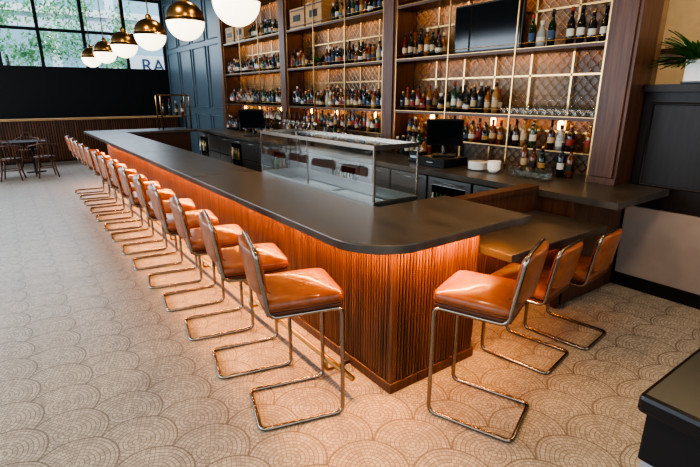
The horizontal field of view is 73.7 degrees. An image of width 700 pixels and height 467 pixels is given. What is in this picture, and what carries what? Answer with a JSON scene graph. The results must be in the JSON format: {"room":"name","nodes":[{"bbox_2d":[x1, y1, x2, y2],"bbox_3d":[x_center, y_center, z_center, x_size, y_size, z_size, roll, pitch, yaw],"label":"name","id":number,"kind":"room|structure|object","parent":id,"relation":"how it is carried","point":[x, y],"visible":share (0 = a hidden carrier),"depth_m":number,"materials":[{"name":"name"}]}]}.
{"room":"bar","nodes":[
{"label":"bar","id":0,"kind":"room"},
{"bbox_2d":[0,68,170,118],"bbox_3d":[-8.261,-4.624,13.733,13.600,4.600,0.150,-12,20,-34],"label":"wall","id":1,"kind":"structure","parent":0,"point":[24,93],"depth_m":13.91,"materials":[{"name":"black paint"}]},
{"bbox_2d":[0,0,167,71],"bbox_3d":[-9.847,-5.475,12.242,9.640,2.115,0.150,-12,20,-34],"label":"window","id":2,"kind":"structure","parent":1,"relation":"in","point":[36,28],"depth_m":13.55,"materials":[{"name":"black metal"}]},
{"bbox_2d":[161,0,223,153],"bbox_3d":[-4.349,-4.516,13.371,0.306,4.600,5.050,-12,20,-34],"label":"wall","id":3,"kind":"structure","parent":0,"point":[194,65],"depth_m":13.12,"materials":[{"name":"blue wood"}]},
{"bbox_2d":[0,160,699,466],"bbox_3d":[-2.060,0.080,6.198,13.600,0.100,21.000,-12,20,-34],"label":"floor","id":4,"kind":"structure","parent":0,"point":[96,371],"depth_m":3.10,"materials":[{"name":"tile"}]},
{"bbox_2d":[0,140,26,181],"bbox_3d":[-7.338,-1.581,10.066,0.570,0.875,0.475,-8,18,-25],"label":"armchair","id":5,"kind":"object","parent":4,"relation":"on","point":[10,158],"visible":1,"depth_m":10.01,"materials":[{"name":"brown wood"}]},
{"bbox_2d":[0,139,46,173],"bbox_3d":[-7.927,-1.744,10.819,1.600,0.750,0.700,-12,20,-34],"label":"cafe table","id":6,"kind":"object","parent":4,"relation":"on","point":[31,141],"visible":0.7,"depth_m":11.02,"materials":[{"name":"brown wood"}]},
{"bbox_2d":[14,132,41,167],"bbox_3d":[-8.129,-2.101,11.807,0.570,0.875,0.475,-10,19,-29],"label":"armchair","id":7,"kind":"object","parent":4,"relation":"on","point":[20,137],"visible":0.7,"depth_m":11.80,"materials":[{"name":"brown wood"}]},
{"bbox_2d":[27,138,59,178],"bbox_3d":[-6.875,-1.713,10.506,0.570,0.875,0.475,-14,22,-39],"label":"armchair","id":8,"kind":"object","parent":4,"relation":"on","point":[38,156],"visible":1,"depth_m":10.40,"materials":[{"name":"brown wood"}]},
{"bbox_2d":[65,135,104,193],"bbox_3d":[-5.025,-1.326,8.866,0.527,1.067,0.436,-9,19,-27],"label":"bar stool","id":9,"kind":"object","parent":4,"relation":"on","point":[67,137],"visible":0.52,"depth_m":8.80,"materials":[{"name":"brown metal"}]},
{"bbox_2d":[69,137,110,199],"bbox_3d":[-4.658,-1.184,8.388,0.527,1.067,0.436,-8,18,-25],"label":"bar stool","id":10,"kind":"object","parent":4,"relation":"on","point":[72,139],"visible":0.39,"depth_m":8.34,"materials":[{"name":"brown metal"}]},
{"bbox_2d":[0,115,181,165],"bbox_3d":[-9.133,-2.349,12.111,9.400,1.170,0.400,-12,20,-34],"label":"wainscoting","id":11,"kind":"structure","parent":4,"relation":"on","point":[55,130],"depth_m":12.91,"materials":[{"name":"brown wood"}]},
{"bbox_2d":[73,140,116,205],"bbox_3d":[-4.315,-1.044,7.921,0.527,1.067,0.436,-9,19,-28],"label":"bar stool","id":12,"kind":"object","parent":4,"relation":"on","point":[75,143],"visible":0.58,"depth_m":7.84,"materials":[{"name":"brown metal"}]},
{"bbox_2d":[78,143,124,213],"bbox_3d":[-3.947,-0.901,7.443,0.527,1.067,0.436,-8,19,-26],"label":"bar stool","id":13,"kind":"object","parent":4,"relation":"on","point":[81,146],"visible":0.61,"depth_m":7.37,"materials":[{"name":"brown leather"}]},
{"bbox_2d":[84,146,132,221],"bbox_3d":[-3.594,-0.761,6.972,0.527,1.067,0.436,-9,19,-27],"label":"bar stool","id":14,"kind":"object","parent":4,"relation":"on","point":[87,150],"visible":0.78,"depth_m":6.87,"materials":[{"name":"brown leather"}]},
{"bbox_2d":[91,150,142,230],"bbox_3d":[-3.222,-0.617,6.492,0.527,1.067,0.436,-8,18,-24],"label":"bar stool","id":15,"kind":"object","parent":4,"relation":"on","point":[95,154],"visible":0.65,"depth_m":6.40,"materials":[{"name":"brown metal"}]},
{"bbox_2d":[97,155,153,241],"bbox_3d":[-2.889,-0.479,6.029,0.527,1.067,0.436,-9,19,-29],"label":"bar stool","id":16,"kind":"object","parent":4,"relation":"on","point":[103,165],"visible":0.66,"depth_m":5.90,"materials":[{"name":"brown metal"}]},
{"bbox_2d":[108,160,167,254],"bbox_3d":[-2.511,-0.335,5.547,0.527,1.067,0.436,-8,18,-25],"label":"bar stool","id":17,"kind":"object","parent":4,"relation":"on","point":[112,166],"visible":0.66,"depth_m":5.44,"materials":[{"name":"brown leather"}]},
{"bbox_2d":[118,166,182,269],"bbox_3d":[-2.164,-0.195,5.078,0.527,1.067,0.436,-9,19,-27],"label":"bar stool","id":18,"kind":"object","parent":4,"relation":"on","point":[166,194],"visible":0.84,"depth_m":4.93,"materials":[{"name":"brown leather"}]},
{"bbox_2d":[132,174,201,288],"bbox_3d":[-1.786,-0.051,4.596,0.527,1.067,0.436,-7,18,-23],"label":"bar stool","id":19,"kind":"object","parent":4,"relation":"on","point":[188,204],"visible":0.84,"depth_m":4.47,"materials":[{"name":"brown metal"}]},
{"bbox_2d":[148,183,224,311],"bbox_3d":[-1.443,0.088,4.129,0.527,1.067,0.436,-8,19,-26],"label":"bar stool","id":20,"kind":"object","parent":4,"relation":"on","point":[167,220],"visible":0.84,"depth_m":3.97,"materials":[{"name":"brown metal"}]},
{"bbox_2d":[169,195,254,340],"bbox_3d":[-1.076,0.231,3.651,0.527,1.067,0.436,-8,18,-24],"label":"bar stool","id":21,"kind":"object","parent":4,"relation":"on","point":[228,234],"visible":0.84,"depth_m":3.48,"materials":[{"name":"brown metal"}]},
{"bbox_2d":[198,210,292,378],"bbox_3d":[-0.709,0.374,3.173,0.527,1.067,0.436,-7,18,-22],"label":"bar stool","id":22,"kind":"object","parent":4,"relation":"on","point":[228,261],"visible":0.87,"depth_m":3.00,"materials":[{"name":"brown leather"}]},
{"bbox_2d":[238,231,344,430],"bbox_3d":[-0.339,0.517,2.694,0.527,1.067,0.436,-6,18,-20],"label":"bar stool","id":23,"kind":"object","parent":4,"relation":"on","point":[294,293],"visible":1,"depth_m":2.52,"materials":[{"name":"brown leather"}]},
{"bbox_2d":[84,127,530,393],"bbox_3d":[-1.857,-0.673,6.668,2.085,1.068,9.555,-12,20,-34],"label":"bar counter","id":24,"kind":"object","parent":4,"relation":"on","point":[388,263],"visible":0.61,"depth_m":3.07,"materials":[{"name":"brown wood"}]},
{"bbox_2d":[155,94,191,129],"bbox_3d":[-3.848,-2.659,10.181,0.632,0.724,0.382,-12,20,-34],"label":"rack","id":25,"kind":"object","parent":24,"relation":"on","point":[162,106],"visible":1,"depth_m":10.11,"materials":[{"name":"brown metal"}]},
{"bbox_2d":[101,178,354,381],"bbox_3d":[-2.521,-0.111,6.372,0.207,0.130,8.900,-12,20,-34],"label":"rail","id":26,"kind":"object","parent":24,"relation":"attached to","point":[335,365],"visible":0.52,"depth_m":3.38,"materials":[{"name":"brown metal"}]},
{"bbox_2d":[260,129,419,206],"bbox_3d":[-0.181,-0.557,3.961,0.415,0.540,1.740,-12,20,-34],"label":"glass display case","id":27,"kind":"object","parent":24,"relation":"on","point":[371,194],"visible":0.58,"depth_m":3.86,"materials":[{"name":"clear glass"}]},
{"bbox_2d":[197,128,669,304],"bbox_3d":[-0.435,-0.994,7.872,1.075,1.000,9.950,-12,20,-34],"label":"countertop","id":28,"kind":"structure","parent":4,"relation":"on","point":[577,198],"depth_m":5.24,"materials":[{"name":"stone"}]},
{"bbox_2d":[237,109,264,136],"bbox_3d":[-1.921,-2.194,9.222,0.513,0.526,0.256,3,17,9],"label":"terminal","id":29,"kind":"object","parent":28,"relation":"on","point":[248,118],"visible":0.98,"depth_m":9.12,"materials":[{"name":"black plastic"}]},
{"bbox_2d":[279,111,318,145],"bbox_3d":[-0.874,-1.758,7.769,0.167,0.520,1.100,-12,20,-34],"label":"tap tower","id":30,"kind":"object","parent":28,"relation":"on","point":[285,121],"visible":0.99,"depth_m":7.66,"materials":[{"name":"silver metal"}]},
{"bbox_2d":[409,150,427,161],"bbox_3d":[0.846,-0.965,5.788,0.181,0.135,0.160,-14,22,-40],"label":"receipt printer","id":31,"kind":"object","parent":28,"relation":"on","point":[412,154],"visible":0.47,"depth_m":5.74,"materials":[{"name":"black plastic"}]},
{"bbox_2d":[216,0,664,185],"bbox_3d":[-0.210,-3.271,7.490,0.375,3.580,9.410,-12,20,-34],"label":"shelving","id":32,"kind":"object","parent":28,"relation":"on","point":[630,45],"visible":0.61,"depth_m":5.42,"materials":[{"name":"brown wood"}]},
{"bbox_2d":[227,52,281,134],"label":"liquor bottles","id":33,"kind":"object","parent":32,"relation":"on","point":[252,97],"depth_m":9.94,"materials":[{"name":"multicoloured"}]},
{"bbox_2d":[249,19,278,38],"label":"liquor bottles","id":34,"kind":"object","parent":32,"relation":"on","point":[267,27],"depth_m":9.18,"materials":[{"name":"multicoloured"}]},
{"bbox_2d":[225,0,333,43],"bbox_3d":[-1.555,-4.084,9.185,0.268,0.360,4.075,-12,20,-34],"label":"crates","id":35,"kind":"object","parent":32,"relation":"on","point":[298,16],"visible":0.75,"depth_m":7.99,"materials":[{"name":"brown wood"}]},
{"bbox_2d":[308,54,324,65],"bbox_3d":[-0.530,-2.975,8.023,0.388,0.205,0.401,-12,20,-34],"label":"potted plant","id":36,"kind":"object","parent":32,"relation":"on","point":[318,60],"visible":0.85,"depth_m":7.98,"materials":[{"name":"green plant"}]},
{"bbox_2d":[291,48,381,141],"label":"liquor bottles","id":37,"kind":"object","parent":32,"relation":"on","point":[359,100],"depth_m":7.78,"materials":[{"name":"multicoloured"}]},
{"bbox_2d":[325,39,381,64],"label":"liquor bottles","id":38,"kind":"object","parent":32,"relation":"on","point":[364,51],"depth_m":7.09,"materials":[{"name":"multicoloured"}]},
{"bbox_2d":[331,0,382,20],"label":"liquor bottles","id":39,"kind":"object","parent":32,"relation":"on","point":[359,5],"depth_m":6.87,"materials":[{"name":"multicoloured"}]},
{"bbox_2d":[246,106,563,130],"bbox_3d":[-0.126,-2.043,7.959,0.084,0.110,8.010,-12,20,-34],"label":"sconces","id":40,"kind":"object","parent":32,"relation":"attached to","point":[311,110],"visible":0.38,"depth_m":5.51,"materials":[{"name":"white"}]},
{"bbox_2d":[237,0,609,172],"bbox_3d":[-0.074,-2.816,7.735,0.007,2.535,8.905,-12,20,-34],"label":"lattice screen","id":41,"kind":"object","parent":32,"relation":"attached to","point":[303,0],"visible":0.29,"depth_m":5.61,"materials":[{"name":"brown metal"}]},
{"bbox_2d":[402,28,446,58],"label":"liquor bottles","id":42,"kind":"object","parent":32,"relation":"on","point":[431,45],"depth_m":5.92,"materials":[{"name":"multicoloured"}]},
{"bbox_2d":[394,82,502,154],"label":"liquor bottles","id":43,"kind":"object","parent":32,"relation":"on","point":[480,98],"depth_m":5.84,"materials":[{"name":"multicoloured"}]},
{"bbox_2d":[453,0,526,53],"bbox_3d":[1.588,-2.356,5.321,0.118,0.530,0.950,-12,20,-34],"label":"television","id":44,"kind":"object","parent":32,"relation":"on","point":[492,22],"visible":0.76,"depth_m":5.25,"materials":[{"name":"black plastic"}]},
{"bbox_2d":[463,118,575,178],"label":"liquor bottles","id":45,"kind":"object","parent":32,"relation":"on","point":[478,134],"depth_m":4.96,"materials":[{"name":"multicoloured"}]},
{"bbox_2d":[527,9,556,47],"label":"liquor bottles","id":46,"kind":"object","parent":32,"relation":"on","point":[541,34],"depth_m":4.63,"materials":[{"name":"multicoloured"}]},
{"bbox_2d":[565,5,609,43],"label":"liquor bottles","id":47,"kind":"object","parent":32,"relation":"on","point":[581,25],"depth_m":4.29,"materials":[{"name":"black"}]},
{"bbox_2d":[419,154,466,167],"bbox_3d":[1.077,-0.855,5.480,0.410,0.100,0.420,-12,20,-34],"label":"cash register","id":48,"kind":"object","parent":28,"relation":"on","point":[427,160],"visible":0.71,"depth_m":5.34,"materials":[{"name":"black plastic"}]},
{"bbox_2d":[426,119,463,156],"bbox_3d":[1.105,-1.120,5.437,0.418,0.428,0.209,4,17,13],"label":"terminal","id":49,"kind":"object","parent":48,"relation":"on","point":[445,132],"visible":1,"depth_m":5.36,"materials":[{"name":"black plastic"}]},
{"bbox_2d":[468,160,487,170],"bbox_3d":[1.409,-0.748,5.131,0.220,0.092,0.220,-12,20,-34],"label":"plate stack","id":50,"kind":"object","parent":28,"relation":"on","point":[479,165],"visible":0.96,"depth_m":5.07,"materials":[{"name":"white ceramic"}]},
{"bbox_2d":[487,160,501,172],"bbox_3d":[1.520,-0.704,4.932,0.150,0.122,0.150,-12,20,-34],"label":"bowls","id":51,"kind":"object","parent":28,"relation":"on","point":[493,166],"visible":1,"depth_m":4.88,"materials":[{"name":"white ceramic"}]},
{"bbox_2d":[427,237,548,442],"bbox_3d":[0.772,0.536,2.631,0.527,1.067,0.436,11,20,32],"label":"bar stool","id":52,"kind":"object","parent":4,"relation":"on","point":[491,299],"visible":1,"depth_m":2.49,"materials":[{"name":"brown leather"}]},
{"bbox_2d":[453,183,606,307],"bbox_3d":[1.305,0.239,3.672,1.220,1.040,0.740,-12,20,-34],"label":"countertop","id":53,"kind":"structure","parent":4,"relation":"on","point":[499,249],"depth_m":3.60,"materials":[{"name":"wood"}]},
{"bbox_2d":[480,239,582,374],"bbox_3d":[1.278,0.445,3.277,0.527,0.872,0.436,16,23,42],"label":"chair","id":54,"kind":"object","parent":4,"relation":"on","point":[554,282],"visible":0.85,"depth_m":3.06,"materials":[{"name":"brown metal"}]},
{"bbox_2d":[523,227,621,350],"bbox_3d":[1.706,0.356,3.575,0.436,0.872,0.527,-15,22,-41],"label":"chair","id":55,"kind":"object","parent":4,"relation":"on","point":[588,269],"visible":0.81,"depth_m":3.35,"materials":[{"name":"brown leather"}]},
{"bbox_2d":[614,84,699,294],"bbox_3d":[4.608,0.306,1.982,0.310,1.880,6.430,-12,20,-34],"label":"wall partition","id":56,"kind":"structure","parent":4,"relation":"on","point":[659,242],"depth_m":4.14,"materials":[{"name":"grey wood"}]},
{"bbox_2d":[611,271,699,309],"bbox_3d":[4.496,1.174,2.150,0.025,0.120,6.420,-12,20,-34],"label":"baseboard","id":57,"kind":"structure","parent":56,"relation":"attached to","point":[679,296],"depth_m":4.32,"materials":[{"name":"black"}]},
{"bbox_2d":[680,58,699,83],"bbox_3d":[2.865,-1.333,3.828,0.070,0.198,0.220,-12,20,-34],"label":"planter","id":58,"kind":"object","parent":56,"relation":"on","point":[691,75],"visible":0.99,"depth_m":3.85,"materials":[{"name":"white ceramic"}]},
{"bbox_2d":[648,29,699,69],"bbox_3d":[2.936,-1.493,3.933,0.779,0.445,0.719,-5,17,-15],"label":"potted fern","id":59,"kind":"object","parent":58,"relation":"in","point":[688,50],"visible":0.66,"depth_m":3.90,"materials":[{"name":"green plant"}]},
{"bbox_2d":[638,348,699,466],"bbox_3d":[1.632,0.936,1.931,0.900,0.700,0.550,-12,20,-34],"label":"base cabinet","id":60,"kind":"object","parent":4,"relation":"on","point":[671,431],"visible":1,"depth_m":1.77,"materials":[{"name":"black wood"}]},
{"bbox_2d":[237,0,669,277],"bbox_3d":[-0.023,-2.850,7.796,0.120,4.600,9.450,-12,20,-34],"label":"wall backbar","id":61,"kind":"structure","parent":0,"point":[592,52],"depth_m":5.45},
{"bbox_2d":[655,0,699,83],"bbox_3d":[3.408,-3.305,9.318,0.100,4.600,21.000,-12,20,-34],"label":"wall","id":62,"kind":"structure","parent":0,"point":[683,16],"depth_m":7.06,"materials":[{"name":"beige paint"}]},
{"bbox_3d":[-2.060,-4.424,4.853,13.600,0.100,21.000,-12,20,-34],"label":"ceiling","id":63,"kind":"structure","parent":0,"visible":0},
{"bbox_2d":[81,0,100,66],"bbox_3d":[-4.264,-3.894,7.405,0.313,2.373,0.313,-12,20,-34],"label":"globe pendant lamp","id":64,"kind":"object","parent":63,"relation":"hanging from","point":[88,58],"visible":0.82,"depth_m":7.59,"materials":[{"name":"white glass"}]},
{"bbox_2d":[93,0,116,63],"bbox_3d":[-3.531,-3.604,6.434,0.313,2.373,0.313,-12,20,-34],"label":"globe pendant lamp","id":65,"kind":"object","parent":63,"relation":"hanging from","point":[103,52],"visible":0.93,"depth_m":6.62,"materials":[{"name":"white glass"}]},
{"bbox_2d":[110,0,137,57],"bbox_3d":[-2.768,-3.303,5.426,0.313,2.373,0.313,-12,20,-34],"label":"globe pendant lamp","id":66,"kind":"object","parent":63,"relation":"hanging from","point":[123,44],"visible":0.99,"depth_m":5.62,"materials":[{"name":"white glass"}]},
{"bbox_2d":[133,0,165,50],"bbox_3d":[-2.035,-3.013,4.455,0.313,2.373,0.313,-12,20,-34],"label":"globe pendant lamp","id":67,"kind":"object","parent":63,"relation":"hanging from","point":[148,33],"visible":1,"depth_m":4.65,"materials":[{"name":"white glass"}]},
{"bbox_2d":[165,0,204,40],"bbox_3d":[-1.361,-2.746,3.563,0.313,2.373,0.313,-12,20,-34],"label":"globe pendant lamp","id":68,"kind":"object","parent":63,"relation":"hanging from","point":[184,19],"visible":1,"depth_m":3.76,"materials":[{"name":"white glass"}]},
{"bbox_2d":[211,0,260,26],"bbox_3d":[-0.740,-2.500,2.740,0.313,2.373,0.313,-12,20,-34],"label":"globe pendant lamp","id":69,"kind":"object","parent":63,"relation":"hanging from","point":[236,13],"visible":1,"depth_m":2.96,"materials":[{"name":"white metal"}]},
{"label":"outside","id":70,"kind":"structure","parent":0,"visible":0},
{"bbox_3d":[-20.144,-4.804,23.158,45.000,0.150,28.200,-12,20,-34],"label":"pavement","id":71,"kind":"object","parent":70,"visible":0},
{"bbox_2d":[0,0,76,65],"bbox_3d":[-15.083,-7.905,21.105,4.700,6.949,3.906,-12,20,-34],"label":"street tree","id":72,"kind":"object","parent":71,"relation":"on","point":[50,43],"visible":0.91,"depth_m":20.75,"materials":[{"name":"green plant"}]},
{"bbox_2d":[0,0,162,68],"bbox_3d":[-25.211,-15.354,26.422,38.000,18.100,6.300,-12,20,-34],"label":"building","id":73,"kind":"structure","parent":71,"relation":"on","point":[16,35],"depth_m":29.43,"materials":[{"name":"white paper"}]},
{"bbox_2d":[35,0,140,68],"bbox_3d":[-14.036,-9.848,26.377,5.614,7.680,4.468,-12,20,-34],"label":"street tree","id":74,"kind":"object","parent":71,"relation":"on","point":[115,29],"visible":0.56,"depth_m":25.61,"materials":[{"name":"green plant"}]},
{"bbox_2d":[130,55,164,69],"bbox_3d":[-7.534,-6.033,20.896,3.900,3.500,0.130,-12,20,-34],"label":"street sign","id":75,"kind":"object","parent":71,"relation":"on","point":[137,61],"visible":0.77,"depth_m":19.71,"materials":[{"name":"white paper"}]}
]}

